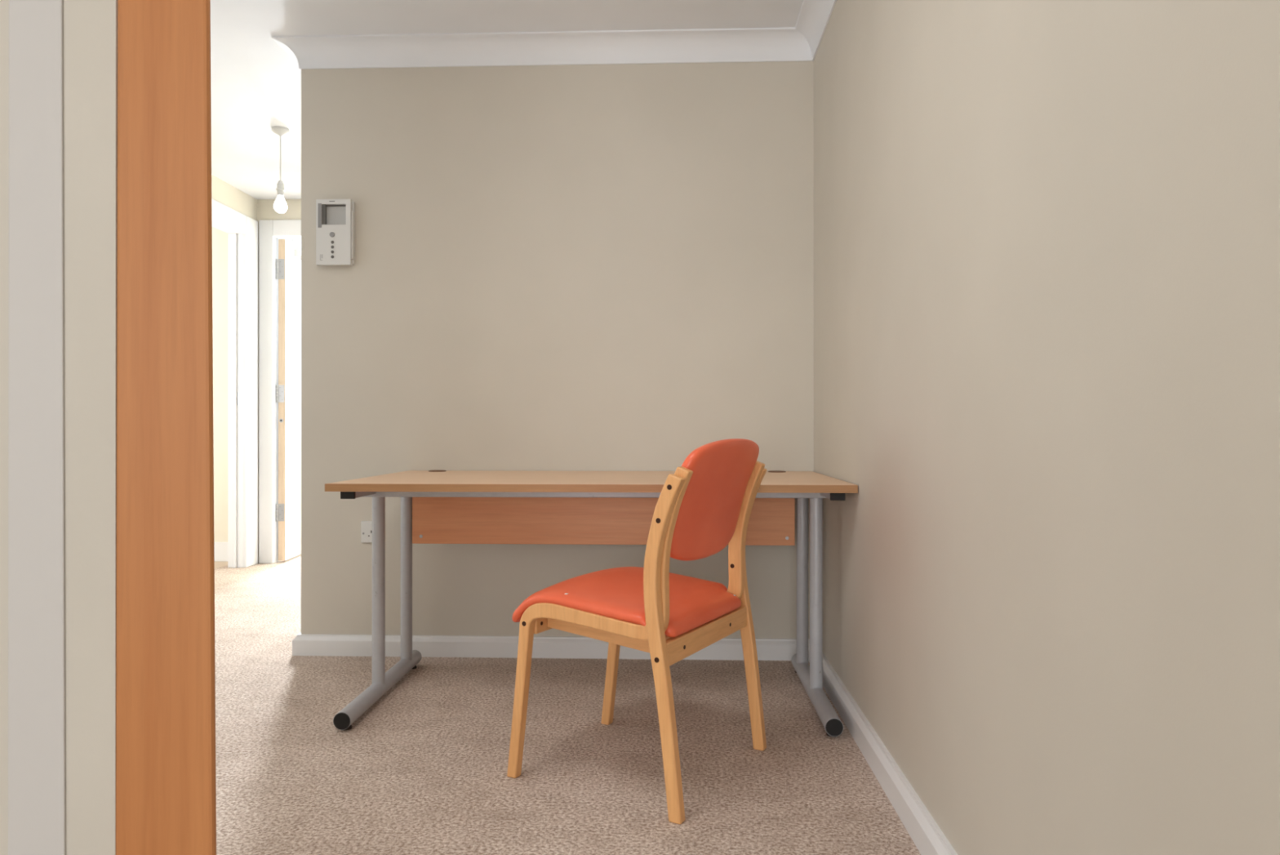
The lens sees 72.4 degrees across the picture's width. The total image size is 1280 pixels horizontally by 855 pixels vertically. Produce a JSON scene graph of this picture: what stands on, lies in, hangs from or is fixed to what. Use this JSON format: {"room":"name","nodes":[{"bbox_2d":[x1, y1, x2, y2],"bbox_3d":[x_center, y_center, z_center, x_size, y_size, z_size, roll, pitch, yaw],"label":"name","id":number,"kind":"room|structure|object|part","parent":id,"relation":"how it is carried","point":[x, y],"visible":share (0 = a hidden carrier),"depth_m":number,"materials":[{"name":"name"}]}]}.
{"room":"apartment hallway","nodes":[
{"label":"apartment hallway","id":0,"kind":"room"},
{"bbox_2d":[0,0,117,854],"bbox_3d":[-1.737,-0.315,1.318,2.006,2.438,0.100,0,0,2],"label":"wall","id":1,"kind":"structure","parent":0,"point":[90,27],"depth_m":1.23,"materials":[{"name":"beige paint"}]},
{"bbox_2d":[8,0,65,854],"bbox_3d":[-0.848,-0.315,1.232,0.084,2.438,0.004,0,0,2],"label":"trim","id":2,"kind":"structure","parent":1,"relation":"attached to","point":[36,435],"depth_m":1.23,"materials":[{"name":"grey paint"}]},
{"bbox_2d":[115,0,216,854],"bbox_3d":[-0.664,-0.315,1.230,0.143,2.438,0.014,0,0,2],"label":"door","id":3,"kind":"structure","parent":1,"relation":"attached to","point":[166,784],"depth_m":1.22,"materials":[{"name":"brown wood"}]},
{"bbox_2d":[211,174,257,542],"bbox_3d":[-3.779,-0.317,-0.157,1.963,2.438,12.500,0,0,2],"label":"wall","id":4,"kind":"structure","parent":0,"point":[220,238],"depth_m":5.96,"materials":[{"name":"beige paint"}]},
{"bbox_2d":[213,542,227,561],"bbox_3d":[-3.545,0.845,5.980,1.763,0.130,0.015,0,0,2],"label":"baseboard","id":5,"kind":"structure","parent":4,"relation":"attached to","point":[220,548],"depth_m":5.95,"materials":[{"name":"white paint"}]},
{"bbox_2d":[212,218,244,567],"bbox_3d":[-2.641,-0.182,5.292,0.105,2.182,0.817,0,0,2],"label":"trim","id":6,"kind":"structure","parent":4,"relation":"attached to","point":[235,237],"depth_m":5.69,"materials":[{"name":"white paint"}]},
{"bbox_3d":[-2.608,-0.185,5.686,0.024,0.080,0.002,0,0,2],"label":"strike plate","id":7,"kind":"part","parent":6,"relation":"part of","materials":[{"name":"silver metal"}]},
{"bbox_2d":[211,198,257,567],"bbox_3d":[-2.579,-0.234,5.309,0.018,2.287,1.076,0,0,2],"label":"trim","id":8,"kind":"structure","parent":4,"relation":"attached to","point":[222,213],"depth_m":5.72,"materials":[{"name":"white paint"}]},
{"bbox_2d":[257,199,301,563],"bbox_3d":[-1.916,-0.309,5.892,1.299,2.438,0.100,0,0,2],"label":"wall","id":9,"kind":"structure","parent":0,"point":[265,210],"depth_m":5.87,"materials":[{"name":"beige paint"}]},
{"bbox_2d":[258,219,301,563],"bbox_3d":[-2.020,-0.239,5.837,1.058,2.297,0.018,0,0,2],"label":"trim","id":10,"kind":"structure","parent":9,"relation":"attached to","point":[268,228],"depth_m":5.85,"materials":[{"name":"white paint"}]},
{"bbox_2d":[275,239,301,560],"bbox_3d":[-2.417,-0.189,6.277,0.103,2.174,0.781,0,0,-3],"label":"door","id":11,"kind":"structure","parent":9,"relation":"in","point":[288,264],"depth_m":5.97,"materials":[{"name":"white paint"}]},
{"bbox_3d":[-2.373,-1.257,6.022,0.028,0.038,0.154,0,0,-3],"label":"closer arm","id":12,"kind":"part","parent":11,"relation":"part of","materials":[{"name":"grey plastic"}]},
{"bbox_2d":[210,0,803,248],"bbox_3d":[-1.998,-1.585,0.778,5.450,0.100,14.700,0,0,2],"label":"ceiling","id":13,"kind":"structure","parent":0,"point":[255,85],"depth_m":3.34,"materials":[{"name":"white paint"}]},
{"bbox_2d":[271,125,289,213],"bbox_3d":[-1.842,-1.314,4.485,0.086,0.432,0.086,0,0,2],"label":"pendant light","id":14,"kind":"object","parent":13,"relation":"hanging from","point":[280,206],"visible":1,"depth_m":4.47,"materials":[{"name":"white plastic"}]},
{"bbox_3d":[-1.842,-1.144,4.485,0.067,0.092,0.067,0,0,2],"label":"bulb","id":15,"kind":"part","parent":14,"relation":"part of","materials":[{"name":"white glass"}]},
{"bbox_3d":[-1.842,-1.376,4.485,0.007,0.239,0.007,0,0,2],"label":"cord","id":16,"kind":"part","parent":14,"relation":"part of","materials":[{"name":"white plastic"}]},
{"bbox_2d":[301,61,813,638],"bbox_3d":[-0.220,-0.311,4.619,2.188,2.438,2.315,0,0,2],"label":"wall","id":17,"kind":"structure","parent":0,"point":[570,267],"depth_m":3.47,"materials":[{"name":"beige paint"}]},
{"bbox_2d":[272,38,301,70],"bbox_3d":[-1.356,-1.481,4.622,0.082,0.096,2.397,0,0,2],"label":"trim","id":18,"kind":"structure","parent":17,"relation":"attached to","point":[286,48],"depth_m":3.52,"materials":[{"name":"white paint"}]},
{"bbox_2d":[315,199,355,265],"bbox_3d":[-1.210,-0.774,3.479,0.145,0.259,0.039,0,0,2],"label":"intercom","id":19,"kind":"object","parent":17,"relation":"attached to","point":[335,218],"visible":1,"depth_m":3.46,"materials":[{"name":"white plastic"}]},
{"bbox_2d":[360,520,372,542],"bbox_3d":[-1.068,0.416,3.485,0.086,0.086,0.014,0,0,2],"label":"wall socket","id":20,"kind":"object","parent":17,"relation":"attached to","point":[366,526],"visible":0.49,"depth_m":3.48,"materials":[{"name":"white plastic"}]},
{"bbox_2d":[271,26,813,69],"bbox_3d":[-0.381,-1.483,3.427,2.120,0.096,0.082,0,0,2],"label":"trim","id":21,"kind":"structure","parent":17,"relation":"attached to","point":[785,43],"depth_m":3.44,"materials":[{"name":"white paint"}]},
{"bbox_2d":[292,634,809,660],"bbox_3d":[-0.352,0.867,3.452,2.062,0.080,0.024,0,0,2],"label":"baseboard","id":22,"kind":"structure","parent":17,"relation":"attached to","point":[335,645],"depth_m":3.45,"materials":[{"name":"white paint"}]},
{"bbox_2d":[214,554,920,854],"bbox_3d":[-1.998,0.953,0.774,5.450,0.100,14.700,0,0,2],"label":"floor","id":23,"kind":"structure","parent":0,"point":[423,770],"depth_m":2.38,"materials":[{"name":"beige carpet"}]},
{"bbox_2d":[324,469,857,737],"bbox_3d":[-0.140,0.536,3.011,1.600,0.740,0.884,0,0,2],"label":"office desk","id":24,"kind":"object","parent":23,"relation":"on","point":[438,506],"visible":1,"depth_m":3.15,"materials":[{"name":"brown wood"}]},
{"bbox_3d":[-0.892,0.207,3.035,0.042,0.026,0.640,0,0,2],"label":"support arm","id":25,"kind":"part","parent":24,"relation":"part of","materials":[{"name":"silver metal"}]},
{"bbox_3d":[-0.138,0.317,3.197,1.397,0.220,0.018,0,0,2],"label":"modesty panel","id":26,"kind":"part","parent":24,"relation":"part of","materials":[{"name":"brown wood"}]},
{"bbox_3d":[0.611,0.207,2.978,0.042,0.026,0.640,0,0,2],"label":"support arm","id":27,"kind":"part","parent":24,"relation":"part of","materials":[{"name":"silver metal"}]},
{"bbox_2d":[506,438,767,824],"bbox_3d":[0.013,0.467,2.349,0.548,0.877,0.550,0,0,29],"label":"chair","id":28,"kind":"object","parent":23,"relation":"on","point":[704,506],"visible":1,"depth_m":2.21,"materials":[{"name":"orange leather"}]},
{"bbox_3d":[-0.170,0.510,2.451,0.020,0.048,0.437,0,0,29],"label":"rail","id":29,"kind":"part","parent":28,"relation":"part of","materials":[{"name":"brown wood"}]},
{"bbox_3d":[-0.111,0.498,2.152,0.524,0.814,0.028,0,0,29],"label":"bent frame","id":30,"kind":"part","parent":28,"relation":"part of","materials":[{"name":"brown wood"}]},
{"bbox_3d":[-0.019,0.455,2.367,0.466,0.109,0.495,0,0,29],"label":"seat","id":31,"kind":"part","parent":28,"relation":"part of","materials":[{"name":"orange leather"}]},
{"bbox_3d":[0.057,0.506,2.027,0.100,0.798,0.028,0,0,29],"label":"leg","id":32,"kind":"part","parent":28,"relation":"part of","materials":[{"name":"brown wood"}]},
{"bbox_3d":[0.115,0.499,2.558,0.524,0.814,0.028,0,0,29],"label":"bent frame","id":33,"kind":"part","parent":28,"relation":"part of","materials":[{"name":"brown wood"}]},
{"bbox_3d":[0.173,0.532,2.260,0.022,0.056,0.492,0,0,29],"label":"rail","id":34,"kind":"part","parent":28,"relation":"part of","materials":[{"name":"brown wood"}]},
{"bbox_3d":[0.199,0.183,2.247,0.123,0.309,0.429,0,0,29],"label":"backrest","id":35,"kind":"part","parent":28,"relation":"part of","materials":[{"name":"orange leather"}]},
{"bbox_3d":[0.310,0.507,2.482,0.100,0.798,0.028,0,0,29],"label":"leg","id":36,"kind":"part","parent":28,"relation":"part of","materials":[{"name":"brown wood"}]},
{"bbox_2d":[813,0,1279,854],"bbox_3d":[0.564,-0.319,-1.573,0.150,2.438,10.000,0,0,2],"label":"wall","id":37,"kind":"structure","parent":0,"point":[1046,233],"depth_m":1.25,"materials":[{"name":"beige paint"}]},
{"bbox_2d":[795,0,836,61],"bbox_3d":[0.448,-1.490,-1.567,0.082,0.096,10.000,0,0,2],"label":"trim","id":38,"kind":"structure","parent":37,"relation":"attached to","point":[814,16],"depth_m":3.21,"materials":[{"name":"white paint"}]},
{"bbox_2d":[808,643,957,854],"bbox_3d":[0.477,0.860,-1.571,0.024,0.080,10.000,0,0,2],"label":"baseboard","id":39,"kind":"structure","parent":37,"relation":"attached to","point":[928,837],"depth_m":2.15,"materials":[{"name":"white paint"}]}
]}

